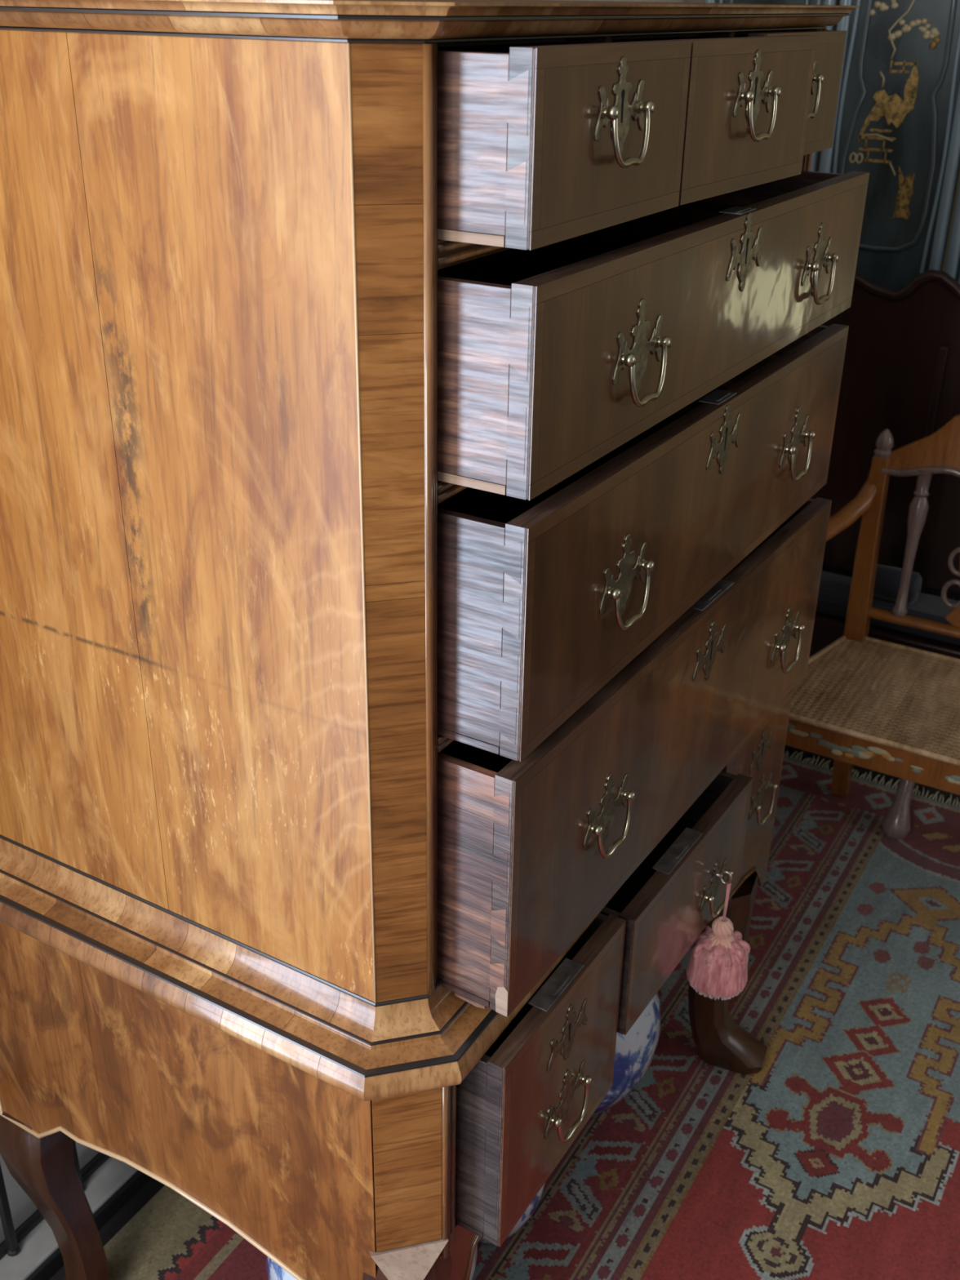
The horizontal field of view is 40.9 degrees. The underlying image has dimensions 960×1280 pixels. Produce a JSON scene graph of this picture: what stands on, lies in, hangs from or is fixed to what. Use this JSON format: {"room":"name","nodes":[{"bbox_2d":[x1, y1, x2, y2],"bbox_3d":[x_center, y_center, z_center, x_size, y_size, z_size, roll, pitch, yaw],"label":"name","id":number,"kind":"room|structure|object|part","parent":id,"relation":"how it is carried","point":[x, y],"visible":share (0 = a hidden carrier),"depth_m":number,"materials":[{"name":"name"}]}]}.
{"room":"bedroom","nodes":[
{"label":"bedroom","id":0,"kind":"room"},
{"bbox_2d":[0,680,959,1279],"bbox_3d":[1.187,1.127,1.452,4.105,0.080,5.300,16,30,27],"label":"floor","id":1,"kind":"structure","parent":0,"point":[144,1194],"depth_m":2.88,"materials":[{"name":"brown wood"}]},
{"bbox_2d":[103,751,959,1279],"bbox_3d":[0.504,0.946,1.694,1.940,0.006,2.900,16,30,27],"label":"rug","id":2,"kind":"object","parent":1,"relation":"on","point":[838,1158],"visible":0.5,"depth_m":2.05,"materials":[{"name":"fabric"}]},
{"bbox_2d":[266,1244,477,1279],"bbox_3d":[-0.139,0.788,1.662,0.272,0.284,0.272,16,30,27],"label":"jar","id":3,"kind":"object","parent":2,"relation":"on","point":[274,1272],"visible":0.02,"depth_m":1.59,"materials":[{"name":"ceramic"}]},
{"bbox_2d":[0,0,869,1279],"bbox_3d":[-0.029,0.057,1.669,0.756,1.589,1.123,16,30,27],"label":"dresser","id":4,"kind":"object","parent":2,"relation":"on","point":[417,418],"visible":1,"depth_m":1.16,"materials":[{"name":"brown wood"}]},
{"bbox_3d":[-0.545,0.234,1.445,0.127,0.025,0.026,16,30,27],"label":"cove moulding","id":5,"kind":"part","parent":4,"relation":"part of","materials":[{"name":"wood"}]},
{"bbox_3d":[-0.499,0.305,1.408,0.110,0.037,0.028,16,30,27],"label":"torus moulding","id":6,"kind":"part","parent":4,"relation":"part of","materials":[{"name":"wood"}]},
{"bbox_3d":[-0.536,0.265,1.427,0.174,0.010,0.031,16,30,27],"label":"step moulding","id":7,"kind":"part","parent":4,"relation":"part of","materials":[{"name":"wood"}]},
{"bbox_3d":[-0.559,0.719,1.697,0.138,0.364,0.093,16,30,27],"label":"cabriole leg","id":8,"kind":"part","parent":4,"relation":"part of","materials":[{"name":"wood"}]},
{"bbox_3d":[-0.433,0.265,1.385,0.133,0.025,0.026,16,30,27],"label":"cove moulding","id":9,"kind":"part","parent":4,"relation":"part of","materials":[{"name":"wood"}]},
{"bbox_3d":[-0.417,0.328,1.365,0.081,0.037,0.028,16,30,27],"label":"torus moulding","id":10,"kind":"part","parent":4,"relation":"part of","materials":[{"name":"wood"}]},
{"bbox_3d":[-0.399,0.303,1.355,0.145,0.010,0.031,16,30,27],"label":"step moulding","id":11,"kind":"part","parent":4,"relation":"part of","materials":[{"name":"wood"}]},
{"bbox_3d":[-0.360,0.344,1.335,0.052,0.037,0.028,16,30,27],"label":"torus moulding","id":12,"kind":"part","parent":4,"relation":"part of","materials":[{"name":"wood"}]},
{"bbox_3d":[-0.338,0.292,1.336,0.087,0.025,0.026,16,30,27],"label":"cove moulding","id":13,"kind":"part","parent":4,"relation":"part of","materials":[{"name":"wood"}]},
{"bbox_3d":[-0.313,0.357,1.310,0.058,0.037,0.028,16,30,27],"label":"torus moulding","id":14,"kind":"part","parent":4,"relation":"part of","materials":[{"name":"wood"}]},
{"bbox_3d":[-0.304,0.330,1.305,0.075,0.010,0.031,16,30,27],"label":"step moulding","id":15,"kind":"part","parent":4,"relation":"part of","materials":[{"name":"wood"}]},
{"bbox_3d":[-0.268,0.370,1.286,0.046,0.037,0.028,16,30,27],"label":"torus moulding","id":16,"kind":"part","parent":4,"relation":"part of","materials":[{"name":"wood"}]},
{"bbox_3d":[-0.274,0.310,1.301,0.063,0.025,0.026,16,30,27],"label":"cove moulding","id":17,"kind":"part","parent":4,"relation":"part of","materials":[{"name":"wood"}]},
{"bbox_3d":[-0.226,0.382,1.264,0.052,0.037,0.028,16,30,27],"label":"torus moulding","id":18,"kind":"part","parent":4,"relation":"part of","materials":[{"name":"wood"}]},
{"bbox_3d":[-0.227,0.352,1.264,0.104,0.010,0.031,16,30,27],"label":"step moulding","id":19,"kind":"part","parent":4,"relation":"part of","materials":[{"name":"wood"}]},
{"bbox_3d":[-0.191,0.333,1.258,0.127,0.025,0.026,16,30,27],"label":"cove moulding","id":20,"kind":"part","parent":4,"relation":"part of","materials":[{"name":"wood"}]},
{"bbox_3d":[-0.175,0.396,1.237,0.066,0.037,0.028,16,30,27],"label":"torus moulding","id":21,"kind":"part","parent":4,"relation":"part of","materials":[{"name":"wood"}]},
{"bbox_3d":[-0.140,0.376,1.218,0.099,0.010,0.031,16,30,27],"label":"step moulding","id":22,"kind":"part","parent":4,"relation":"part of","materials":[{"name":"wood"}]},
{"bbox_3d":[-0.123,0.411,1.210,0.053,0.037,0.028,16,30,27],"label":"torus moulding","id":23,"kind":"part","parent":4,"relation":"part of","materials":[{"name":"wood"}]},
{"bbox_3d":[-0.116,0.354,1.218,0.048,0.025,0.026,16,30,27],"label":"cove moulding","id":24,"kind":"part","parent":4,"relation":"part of","materials":[{"name":"wood"}]},
{"bbox_3d":[-0.073,0.356,1.216,0.066,0.025,0.026,-6,27,-13],"label":"cove moulding","id":25,"kind":"part","parent":4,"relation":"part of","materials":[{"name":"wood"}]},
{"bbox_3d":[-0.083,0.805,1.452,0.097,0.444,0.126,-6,27,-13],"label":"cabriole leg","id":26,"kind":"part","parent":4,"relation":"part of","materials":[{"name":"wood"}]},
{"bbox_3d":[-0.068,0.383,1.207,0.085,0.010,0.031,-6,27,-13],"label":"step moulding","id":27,"kind":"part","parent":4,"relation":"part of","materials":[{"name":"wood"}]},
{"bbox_3d":[-0.066,0.412,1.209,0.093,0.037,0.028,-6,27,-13],"label":"torus moulding","id":28,"kind":"part","parent":4,"relation":"part of","materials":[{"name":"wood"}]},
{"bbox_3d":[-0.068,-0.650,1.314,0.639,0.008,0.991,16,30,27],"label":"panel","id":29,"kind":"part","parent":4,"relation":"part of","materials":[{"name":"brown wood"}]},
{"bbox_3d":[-0.016,0.331,1.268,0.026,0.025,0.131,16,30,27],"label":"cove moulding","id":30,"kind":"part","parent":4,"relation":"part of","materials":[{"name":"wood"}]},
{"bbox_3d":[0.177,-0.272,1.337,0.003,0.017,0.828,16,30,27],"label":"drawer rail","id":31,"kind":"part","parent":4,"relation":"part of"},
{"bbox_3d":[-0.007,0.360,1.254,0.031,0.010,0.115,16,30,27],"label":"step moulding","id":32,"kind":"part","parent":4,"relation":"part of","materials":[{"name":"wood"}]},
{"bbox_3d":[-0.155,0.178,1.255,0.399,0.249,0.010,16,30,28],"label":"drawer","id":33,"kind":"part","parent":4,"relation":"part of","materials":[{"name":"brown wood"}]},
{"bbox_3d":[-0.150,-0.048,1.136,0.399,0.198,0.010,16,30,27],"label":"drawer","id":34,"kind":"part","parent":4,"relation":"part of","materials":[{"name":"brown wood"}]},
{"bbox_3d":[-0.137,0.475,1.385,0.339,0.240,0.010,16,30,28],"label":"drawer","id":35,"kind":"part","parent":4,"relation":"part of","materials":[{"name":"brown wood"}]},
{"bbox_3d":[-0.150,-0.385,0.969,0.399,0.116,0.010,16,30,27],"label":"drawer","id":36,"kind":"part","parent":4,"relation":"part of","materials":[{"name":"brown wood"}]},
{"bbox_3d":[0.180,-0.436,1.254,0.003,0.020,0.828,16,30,27],"label":"drawer rail","id":37,"kind":"part","parent":4,"relation":"part of","materials":[{"name":"wood"}]},
{"bbox_3d":[-0.147,-0.234,1.042,0.399,0.148,0.010,16,30,27],"label":"drawer","id":38,"kind":"part","parent":4,"relation":"part of","materials":[{"name":"brown wood"}]},
{"bbox_3d":[0.060,0.135,1.620,0.400,0.005,0.807,16,30,28],"label":"drawer","id":39,"kind":"part","parent":4,"relation":"part of","materials":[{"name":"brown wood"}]},
{"bbox_3d":[-0.008,0.394,1.246,0.028,0.037,0.082,16,30,27],"label":"torus moulding","id":40,"kind":"part","parent":4,"relation":"part of","materials":[{"name":"wood"}]},
{"bbox_3d":[-0.071,0.532,1.535,0.340,0.005,0.246,16,30,28],"label":"drawer","id":41,"kind":"part","parent":4,"relation":"part of","materials":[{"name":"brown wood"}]},
{"bbox_3d":[-0.104,-0.432,1.447,0.009,0.142,0.807,16,30,27],"label":"drawer","id":42,"kind":"part","parent":4,"relation":"part of","materials":[{"name":"brown wood"}]},
{"bbox_3d":[0.026,0.369,1.298,0.028,0.037,0.052,16,30,27],"label":"torus moulding","id":43,"kind":"part","parent":4,"relation":"part of","materials":[{"name":"wood"}]},
{"bbox_3d":[-0.021,-0.480,1.163,0.399,0.116,0.010,16,30,27],"label":"drawer","id":44,"kind":"part","parent":4,"relation":"part of","materials":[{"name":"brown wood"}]},
{"bbox_3d":[0.062,-0.324,1.388,0.400,0.005,0.807,16,30,27],"label":"drawer","id":45,"kind":"part","parent":4,"relation":"part of","materials":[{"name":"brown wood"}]},
{"bbox_3d":[0.060,-0.116,1.492,0.400,0.005,0.807,16,30,27],"label":"drawer","id":46,"kind":"part","parent":4,"relation":"part of","materials":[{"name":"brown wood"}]},
{"bbox_3d":[0.064,0.341,1.355,0.028,0.037,0.096,16,30,27],"label":"torus moulding","id":47,"kind":"part","parent":4,"relation":"part of","materials":[{"name":"wood"}]},
{"bbox_3d":[-0.003,0.379,1.580,0.339,0.240,0.010,16,30,28],"label":"drawer","id":48,"kind":"part","parent":4,"relation":"part of","materials":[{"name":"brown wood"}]},
{"bbox_3d":[0.082,0.518,1.383,0.012,0.011,0.011,16,30,28],"label":"handle post","id":49,"kind":"part","parent":4,"relation":"part of","materials":[{"name":"gold metal"}]},
{"bbox_3d":[0.083,0.473,1.400,0.020,0.251,0.265,16,30,28],"label":"drawer","id":50,"kind":"part","parent":4,"relation":"part of","materials":[{"name":"wood"}]},
{"bbox_3d":[0.103,0.525,1.418,0.009,0.046,0.070,16,29,28],"label":"bail handle","id":51,"kind":"part","parent":4,"relation":"part of","materials":[{"name":"gold metal"}]},
{"bbox_3d":[0.119,0.492,1.438,0.012,0.011,0.011,16,30,28],"label":"handle post","id":52,"kind":"part","parent":4,"relation":"part of","materials":[{"name":"gold metal"}]},
{"bbox_3d":[0.114,0.186,1.261,0.012,0.011,0.011,16,31,28],"label":"handle post","id":53,"kind":"part","parent":4,"relation":"part of","materials":[{"name":"gold metal"}]},
{"bbox_3d":[0.125,0.296,1.446,0.028,0.037,0.139,16,30,27],"label":"torus moulding","id":54,"kind":"part","parent":4,"relation":"part of","materials":[{"name":"wood"}]},
{"bbox_3d":[0.094,-0.380,0.972,0.020,0.128,0.261,16,30,27],"label":"drawer","id":55,"kind":"part","parent":4,"relation":"part of","materials":[{"name":"wood"}]},
{"bbox_3d":[0.015,0.342,1.578,0.339,0.158,0.010,16,30,28],"label":"drawer","id":56,"kind":"part","parent":4,"relation":"part of","materials":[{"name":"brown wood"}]},
{"bbox_3d":[0.095,-0.383,0.933,0.012,0.010,0.010,16,29,27],"label":"handle post","id":57,"kind":"part","parent":4,"relation":"part of","materials":[{"name":"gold metal"}]},
{"bbox_3d":[0.119,-0.042,1.146,0.012,0.011,0.011,16,32,27],"label":"handle post","id":58,"kind":"part","parent":4,"relation":"part of","materials":[{"name":"gold metal"}]},
{"bbox_3d":[0.136,0.192,1.296,0.009,0.047,0.071,16,30,28],"label":"bail handle","id":59,"kind":"part","parent":4,"relation":"part of","materials":[{"name":"gold metal"}]},
{"bbox_3d":[0.121,-0.229,1.050,0.012,0.011,0.011,16,31,27],"label":"handle post","id":60,"kind":"part","parent":4,"relation":"part of","materials":[{"name":"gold metal"}]},
{"bbox_3d":[0.153,0.159,1.315,0.012,0.011,0.011,16,30,28],"label":"handle post","id":61,"kind":"part","parent":4,"relation":"part of","materials":[{"name":"gold metal"}]},
{"bbox_3d":[0.114,-0.376,0.964,0.008,0.041,0.062,16,30,27],"label":"bail handle","id":62,"kind":"part","parent":4,"relation":"part of","materials":[{"name":"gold metal"}]},
{"bbox_3d":[0.141,-0.036,1.181,0.009,0.047,0.071,16,29,27],"label":"bail handle","id":63,"kind":"part","parent":4,"relation":"part of","materials":[{"name":"gold metal"}]},
{"bbox_3d":[0.106,0.345,1.744,0.340,0.005,0.338,16,30,28],"label":"drawer","id":64,"kind":"part","parent":4,"relation":"part of","materials":[{"name":"brown wood"}]},
{"bbox_3d":[0.127,-0.406,0.982,0.012,0.010,0.010,16,31,27],"label":"handle post","id":65,"kind":"part","parent":4,"relation":"part of","materials":[{"name":"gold metal"}]},
{"bbox_3d":[0.157,-0.069,1.201,0.012,0.011,0.011,16,31,27],"label":"handle post","id":66,"kind":"part","parent":4,"relation":"part of","materials":[{"name":"gold metal"}]},
{"bbox_3d":[0.142,-0.223,1.085,0.009,0.047,0.071,16,30,27],"label":"bail handle","id":67,"kind":"part","parent":4,"relation":"part of","materials":[{"name":"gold metal"}]},
{"bbox_3d":[0.239,0.080,1.468,0.020,0.261,0.826,16,30,28],"label":"drawer","id":68,"kind":"part","parent":4,"relation":"part of","materials":[{"name":"wood"}]},
{"bbox_3d":[0.158,-0.256,1.105,0.012,0.011,0.011,16,29,27],"label":"handle post","id":69,"kind":"part","parent":4,"relation":"part of","materials":[{"name":"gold metal"}]},
{"bbox_3d":[0.240,-0.149,1.355,0.020,0.210,0.826,16,30,27],"label":"drawer","id":70,"kind":"part","parent":4,"relation":"part of","materials":[{"name":"wood"}]},
{"bbox_3d":[0.259,0.324,1.626,0.020,0.170,0.356,16,31,28],"label":"drawer","id":71,"kind":"part","parent":4,"relation":"part of","materials":[{"name":"wood"}]},
{"bbox_3d":[0.142,-0.589,1.387,0.399,0.116,0.010,17,31,29],"label":"drawer","id":72,"kind":"part","parent":4,"relation":"part of","materials":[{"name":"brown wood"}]},
{"bbox_3d":[0.243,-0.335,1.262,0.020,0.160,0.826,16,30,27],"label":"drawer","id":73,"kind":"part","parent":4,"relation":"part of","materials":[{"name":"wood"}]},
{"bbox_3d":[0.200,0.213,1.842,0.339,0.158,0.010,16,30,28],"label":"drawer","id":74,"kind":"part","parent":4,"relation":"part of","materials":[{"name":"brown wood"}]},
{"bbox_3d":[0.274,-0.541,1.671,0.399,0.148,0.010,16,30,27],"label":"drawer","id":75,"kind":"part","parent":4,"relation":"part of","materials":[{"name":"brown wood"}]},
{"bbox_3d":[0.297,0.334,1.660,0.012,0.010,0.010,16,30,28],"label":"handle post","id":76,"kind":"part","parent":4,"relation":"part of","materials":[{"name":"gold metal"}]},
{"bbox_2d":[686,883,750,1000],"bbox_3d":[0.319,0.390,1.699,0.081,0.171,0.081,16,30,27],"label":"tassel","id":77,"kind":"object","parent":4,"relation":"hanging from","point":[717,962],"visible":0.98,"depth_m":1.69,"materials":[{"name":"pink fabric"}]},
{"bbox_3d":[0.321,0.341,1.675,0.005,0.063,0.004,4,27,7],"label":"cord","id":78,"kind":"part","parent":77,"relation":"part of","materials":[{"name":"pink fabric"}]},
{"bbox_3d":[0.316,0.340,1.691,0.008,0.041,0.062,16,31,28],"label":"bail handle","id":79,"kind":"part","parent":4,"relation":"part of","materials":[{"name":"gold metal"}]},
{"bbox_2d":[711,870,732,884],"bbox_3d":[0.313,0.305,1.662,0.027,0.021,0.004,16,30,27],"label":"key","id":80,"kind":"object","parent":4,"relation":"attached to","point":[722,873],"visible":1,"depth_m":1.66,"materials":[{"name":"silver metal"}]},
{"bbox_3d":[0.399,0.536,2.099,0.168,0.359,0.110,11,28,19],"label":"cabriole leg","id":81,"kind":"part","parent":4,"relation":"part of","materials":[{"name":"wood"}]},
{"bbox_3d":[0.330,0.310,1.708,0.012,0.010,0.010,16,32,28],"label":"handle post","id":82,"kind":"part","parent":4,"relation":"part of","materials":[{"name":"gold metal"}]},
{"bbox_3d":[0.272,-0.356,1.763,0.399,0.198,0.010,16,30,27],"label":"drawer","id":83,"kind":"part","parent":4,"relation":"part of","materials":[{"name":"brown wood"}]},
{"bbox_3d":[0.233,-0.703,1.617,0.399,0.116,0.010,16,30,27],"label":"drawer","id":84,"kind":"part","parent":4,"relation":"part of","materials":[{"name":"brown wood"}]},
{"bbox_3d":[0.241,-0.484,1.183,0.020,0.128,0.282,17,31,29],"label":"drawer","id":85,"kind":"part","parent":4,"relation":"part of","materials":[{"name":"wood"}]},
{"bbox_3d":[0.237,-0.482,1.140,0.012,0.010,0.010,17,31,29],"label":"handle post","id":86,"kind":"part","parent":4,"relation":"part of","materials":[{"name":"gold metal"}]},
{"bbox_3d":[0.409,0.248,1.900,0.012,0.010,0.011,17,32,29],"label":"handle post","id":87,"kind":"part","parent":4,"relation":"part of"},
{"bbox_3d":[0.257,-0.476,1.170,0.008,0.041,0.062,17,32,29],"label":"bail handle","id":88,"kind":"part","parent":4,"relation":"part of","materials":[{"name":"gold metal"}]},
{"bbox_3d":[0.429,0.253,1.932,0.008,0.043,0.065,17,30,29],"label":"bail handle","id":89,"kind":"part","parent":4,"relation":"part of","materials":[{"name":"gold metal"}]},
{"bbox_3d":[0.280,-0.125,1.876,0.399,0.249,0.010,16,30,28],"label":"drawer","id":90,"kind":"part","parent":4,"relation":"part of","materials":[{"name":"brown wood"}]},
{"bbox_3d":[0.445,0.222,1.949,0.012,0.010,0.010,17,32,29],"label":"handle post","id":91,"kind":"part","parent":4,"relation":"part of","materials":[{"name":"gold metal"}]},
{"bbox_3d":[0.272,-0.506,1.186,0.012,0.010,0.010,17,32,29],"label":"handle post","id":92,"kind":"part","parent":4,"relation":"part of","materials":[{"name":"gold metal"}]},
{"bbox_3d":[0.389,0.010,1.661,0.012,0.011,0.011,16,29,28],"label":"handle post","id":93,"kind":"part","parent":4,"relation":"part of","materials":[{"name":"gold metal"}]},
{"bbox_3d":[0.364,-0.223,1.507,0.012,0.011,0.011,16,30,27],"label":"handle post","id":94,"kind":"part","parent":4,"relation":"part of","materials":[{"name":"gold metal"}]},
{"bbox_3d":[0.411,0.017,1.696,0.009,0.047,0.071,16,30,28],"label":"bail handle","id":95,"kind":"part","parent":4,"relation":"part of","materials":[{"name":"gold metal"}]},
{"bbox_3d":[0.427,-0.016,1.716,0.012,0.011,0.011,16,31,28],"label":"handle post","id":96,"kind":"part","parent":4,"relation":"part of","materials":[{"name":"gold metal"}]},
{"bbox_3d":[0.385,-0.216,1.543,0.009,0.047,0.071,16,30,27],"label":"bail handle","id":97,"kind":"part","parent":4,"relation":"part of","materials":[{"name":"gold metal"}]},
{"bbox_3d":[0.346,-0.602,1.422,0.020,0.128,0.271,16,30,27],"label":"drawer","id":98,"kind":"part","parent":4,"relation":"part of","materials":[{"name":"wood"}]},
{"bbox_3d":[0.401,-0.249,1.563,0.012,0.011,0.011,16,29,27],"label":"handle post","id":99,"kind":"part","parent":4,"relation":"part of","materials":[{"name":"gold metal"}]},
{"bbox_3d":[0.367,-0.411,1.415,0.012,0.011,0.011,16,29,27],"label":"handle post","id":100,"kind":"part","parent":4,"relation":"part of","materials":[{"name":"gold metal"}]},
{"bbox_3d":[0.362,-0.593,1.409,0.008,0.041,0.062,16,30,27],"label":"bail handle","id":101,"kind":"part","parent":4,"relation":"part of","materials":[{"name":"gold metal"}]},
{"bbox_3d":[0.375,-0.622,1.426,0.012,0.010,0.010,16,31,27],"label":"handle post","id":102,"kind":"part","parent":4,"relation":"part of","materials":[{"name":"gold metal"}]},
{"bbox_3d":[0.388,-0.404,1.451,0.009,0.047,0.071,16,31,27],"label":"bail handle","id":103,"kind":"part","parent":4,"relation":"part of","materials":[{"name":"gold metal"}]},
{"bbox_3d":[0.404,-0.437,1.471,0.012,0.011,0.011,16,29,27],"label":"handle post","id":104,"kind":"part","parent":4,"relation":"part of","materials":[{"name":"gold metal"}]},
{"bbox_2d":[478,1182,545,1244],"bbox_3d":[0.012,0.757,1.831,0.164,0.193,0.164,16,30,27],"label":"jar","id":105,"kind":"object","parent":2,"relation":"on","point":[534,1204],"visible":0.1,"depth_m":1.79,"materials":[{"name":"ceramic"}]},
{"bbox_2d":[590,991,660,1118],"bbox_3d":[0.145,0.602,2.041,0.280,0.286,0.280,16,30,27],"label":"jar","id":106,"kind":"object","parent":2,"relation":"on","point":[635,1050],"visible":0.09,"depth_m":1.95,"materials":[{"name":"ceramic"}]},
{"bbox_2d":[785,413,959,797],"bbox_3d":[0.884,0.068,2.428,0.667,0.918,0.477,16,30,27],"label":"cane chair","id":107,"kind":"object","parent":2,"relation":"on","point":[856,654],"visible":0.84,"depth_m":2.50,"materials":[{"name":"beige"}]},
{"bbox_3d":[0.648,0.091,2.557,0.028,0.064,0.396,23,34,37],"label":"rail","id":108,"kind":"part","parent":107,"relation":"part of","materials":[{"name":"wicker"}]},
{"bbox_3d":[0.670,-0.239,2.476,0.047,0.124,0.353,24,35,38],"label":"armrest","id":109,"kind":"part","parent":107,"relation":"part of","materials":[{"name":"wood"}]},
{"bbox_3d":[0.793,-0.001,2.702,0.056,0.792,0.095,16,30,27],"label":"post","id":110,"kind":"part","parent":107,"relation":"part of","materials":[{"name":"wood"}]},
{"bbox_3d":[0.776,0.219,2.305,0.616,0.064,0.030,16,30,27],"label":"rail","id":111,"kind":"part","parent":107,"relation":"part of","materials":[{"name":"wood"}]},
{"bbox_2d":[787,728,959,784],"bbox_3d":[0.755,0.222,2.301,0.484,0.039,0.002,16,30,27],"label":"rail","id":112,"kind":"object","parent":107,"relation":"on","point":[865,753],"depth_m":2.32,"materials":[{"name":"beige paint"}]},
{"bbox_3d":[0.961,0.083,2.582,0.460,0.064,0.028,16,30,27],"label":"rail","id":113,"kind":"part","parent":107,"relation":"part of","materials":[{"name":"wicker"}]},
{"bbox_3d":[0.974,-0.010,2.558,0.424,0.021,0.033,16,30,27],"label":"rail","id":114,"kind":"part","parent":107,"relation":"part of","materials":[{"name":"wood"}]},
{"bbox_3d":[0.989,-0.292,2.436,0.450,0.036,0.027,16,30,27],"label":"crest moulding","id":115,"kind":"part","parent":107,"relation":"part of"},
{"bbox_3d":[0.998,-0.357,2.419,0.448,0.147,0.039,16,30,27],"label":"crest rail","id":116,"kind":"part","parent":107,"relation":"part of","materials":[{"name":"wood"}]},
{"bbox_2d":[703,0,959,732],"bbox_3d":[0.860,-0.773,2.836,0.884,2.030,0.038,16,30,27],"label":"screen","id":117,"kind":"object","parent":1,"relation":"on","point":[897,121],"visible":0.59,"depth_m":2.68,"materials":[{"name":"blue"}]},
{"bbox_3d":[0.488,-0.874,3.025,0.026,2.010,0.025,16,30,27],"label":"frame moulding","id":118,"kind":"part","parent":117,"relation":"part of","materials":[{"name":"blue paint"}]},
{"bbox_3d":[0.607,-1.263,2.752,0.199,0.778,0.011,16,30,27],"label":"panel moulding","id":119,"kind":"part","parent":117,"relation":"part of","materials":[{"name":"grey paint"}]},
{"bbox_3d":[0.695,-0.807,2.920,0.017,1.950,0.009,16,30,27],"label":"frame moulding","id":120,"kind":"part","parent":117,"relation":"part of","materials":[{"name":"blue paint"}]},
{"bbox_3d":[0.714,-0.811,2.905,0.026,2.010,0.025,16,30,27],"label":"frame moulding","id":121,"kind":"part","parent":117,"relation":"part of","materials":[{"name":"blue paint"}]},
{"bbox_3d":[0.743,-0.803,2.890,0.026,2.010,0.025,16,30,27],"label":"frame moulding","id":122,"kind":"part","parent":117,"relation":"part of","materials":[{"name":"blue paint"}]},
{"bbox_3d":[0.761,-0.789,2.885,0.017,1.950,0.009,16,30,27],"label":"frame moulding","id":123,"kind":"part","parent":117,"relation":"part of","materials":[{"name":"blue paint"}]},
{"bbox_3d":[0.862,-1.192,2.618,0.199,0.778,0.011,16,30,27],"label":"panel moulding","id":124,"kind":"part","parent":117,"relation":"part of","materials":[{"name":"grey paint"}]},
{"bbox_3d":[0.969,-0.739,2.771,0.026,2.010,0.025,16,30,27],"label":"frame moulding","id":125,"kind":"part","parent":117,"relation":"part of","materials":[{"name":"blue paint"}]},
{"bbox_3d":[0.998,-0.731,2.756,0.026,2.010,0.025,16,30,27],"label":"frame moulding","id":126,"kind":"part","parent":117,"relation":"part of","materials":[{"name":"blue paint"}]},
{"bbox_3d":[1.016,-0.717,2.751,0.017,1.950,0.009,16,30,27],"label":"frame moulding","id":127,"kind":"part","parent":117,"relation":"part of","materials":[{"name":"blue paint"}]},
{"bbox_3d":[0.950,-0.735,2.785,0.017,1.950,0.009,16,30,27],"label":"frame moulding","id":128,"kind":"part","parent":117,"relation":"part of","materials":[{"name":"blue paint"}]},
{"bbox_2d":[808,269,959,839],"bbox_3d":[0.806,-0.192,2.734,1.086,1.124,0.378,16,30,27],"label":"chair","id":129,"kind":"object","parent":1,"relation":"on","point":[900,375],"visible":0.28,"depth_m":2.73,"materials":[{"name":"brown wood"}]},
{"bbox_3d":[0.848,-0.030,2.881,1.060,0.100,0.230,16,30,27],"label":"seat rail","id":130,"kind":"part","parent":129,"relation":"part of","materials":[{"name":"brown wood"}]},
{"bbox_3d":[0.882,-0.449,2.752,1.075,0.646,0.062,16,30,27],"label":"panel","id":131,"kind":"part","parent":129,"relation":"part of","materials":[{"name":"brown wood"}]},
{"bbox_2d":[873,564,922,604],"bbox_3d":[0.882,-0.119,2.743,0.112,0.072,0.072,16,30,27],"label":"bolster","id":132,"kind":"object","parent":129,"relation":"on","point":[887,579],"visible":0.63,"depth_m":2.72,"materials":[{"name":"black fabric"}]},
{"bbox_3d":[0.890,-0.657,2.639,1.080,0.205,0.033,16,30,27],"label":"crest moulding","id":133,"kind":"part","parent":129,"relation":"part of","materials":[{"name":"brown wood"}]},
{"bbox_3d":[0.931,0.246,2.752,0.063,0.327,0.203,16,30,27],"label":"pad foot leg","id":134,"kind":"part","parent":129,"relation":"part of","materials":[{"name":"wood"}]},
{"bbox_2d":[560,0,704,3],"bbox_3d":[-0.435,-0.531,1.718,0.120,2.600,4.900,16,30,27],"label":"wall","id":135,"kind":"structure","parent":0,"point":[653,1],"depth_m":2.68,"materials":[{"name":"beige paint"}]},
{"bbox_2d":[0,1141,99,1244],"bbox_3d":[-0.111,0.303,2.631,0.012,0.300,3.790,16,30,27],"label":"baseboard","id":136,"kind":"structure","parent":135,"relation":"attached to","point":[22,1207],"depth_m":1.85,"materials":[{"name":"grey paint"}]},
{"bbox_2d":[0,1153,137,1279],"bbox_3d":[-0.469,0.742,2.041,0.068,0.034,2.600,16,30,27],"label":"trim","id":137,"kind":"structure","parent":135,"relation":"attached to","point":[41,1242],"depth_m":1.81,"materials":[{"name":"stone"}]},
{"bbox_2d":[0,1139,110,1259],"bbox_3d":[-0.478,0.595,1.974,0.025,0.288,1.800,16,30,27],"label":"fender","id":138,"kind":"object","parent":137,"relation":"on","point":[11,1247],"visible":0.09,"depth_m":1.78,"materials":[{"name":"black paint"}]},
{"bbox_2d":[25,1169,151,1279],"bbox_3d":[-0.437,0.752,2.024,0.008,0.031,2.600,16,30,27],"label":"trim","id":139,"kind":"structure","parent":135,"relation":"attached to","point":[139,1180],"depth_m":1.86,"materials":[{"name":"black paint"}]},
{"bbox_2d":[818,4,959,271],"bbox_3d":[2.494,-1.019,2.788,3.705,2.600,0.120,16,30,27],"label":"wall","id":140,"kind":"structure","parent":0,"point":[839,4],"depth_m":3.47,"materials":[{"name":"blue paint"}]}
]}

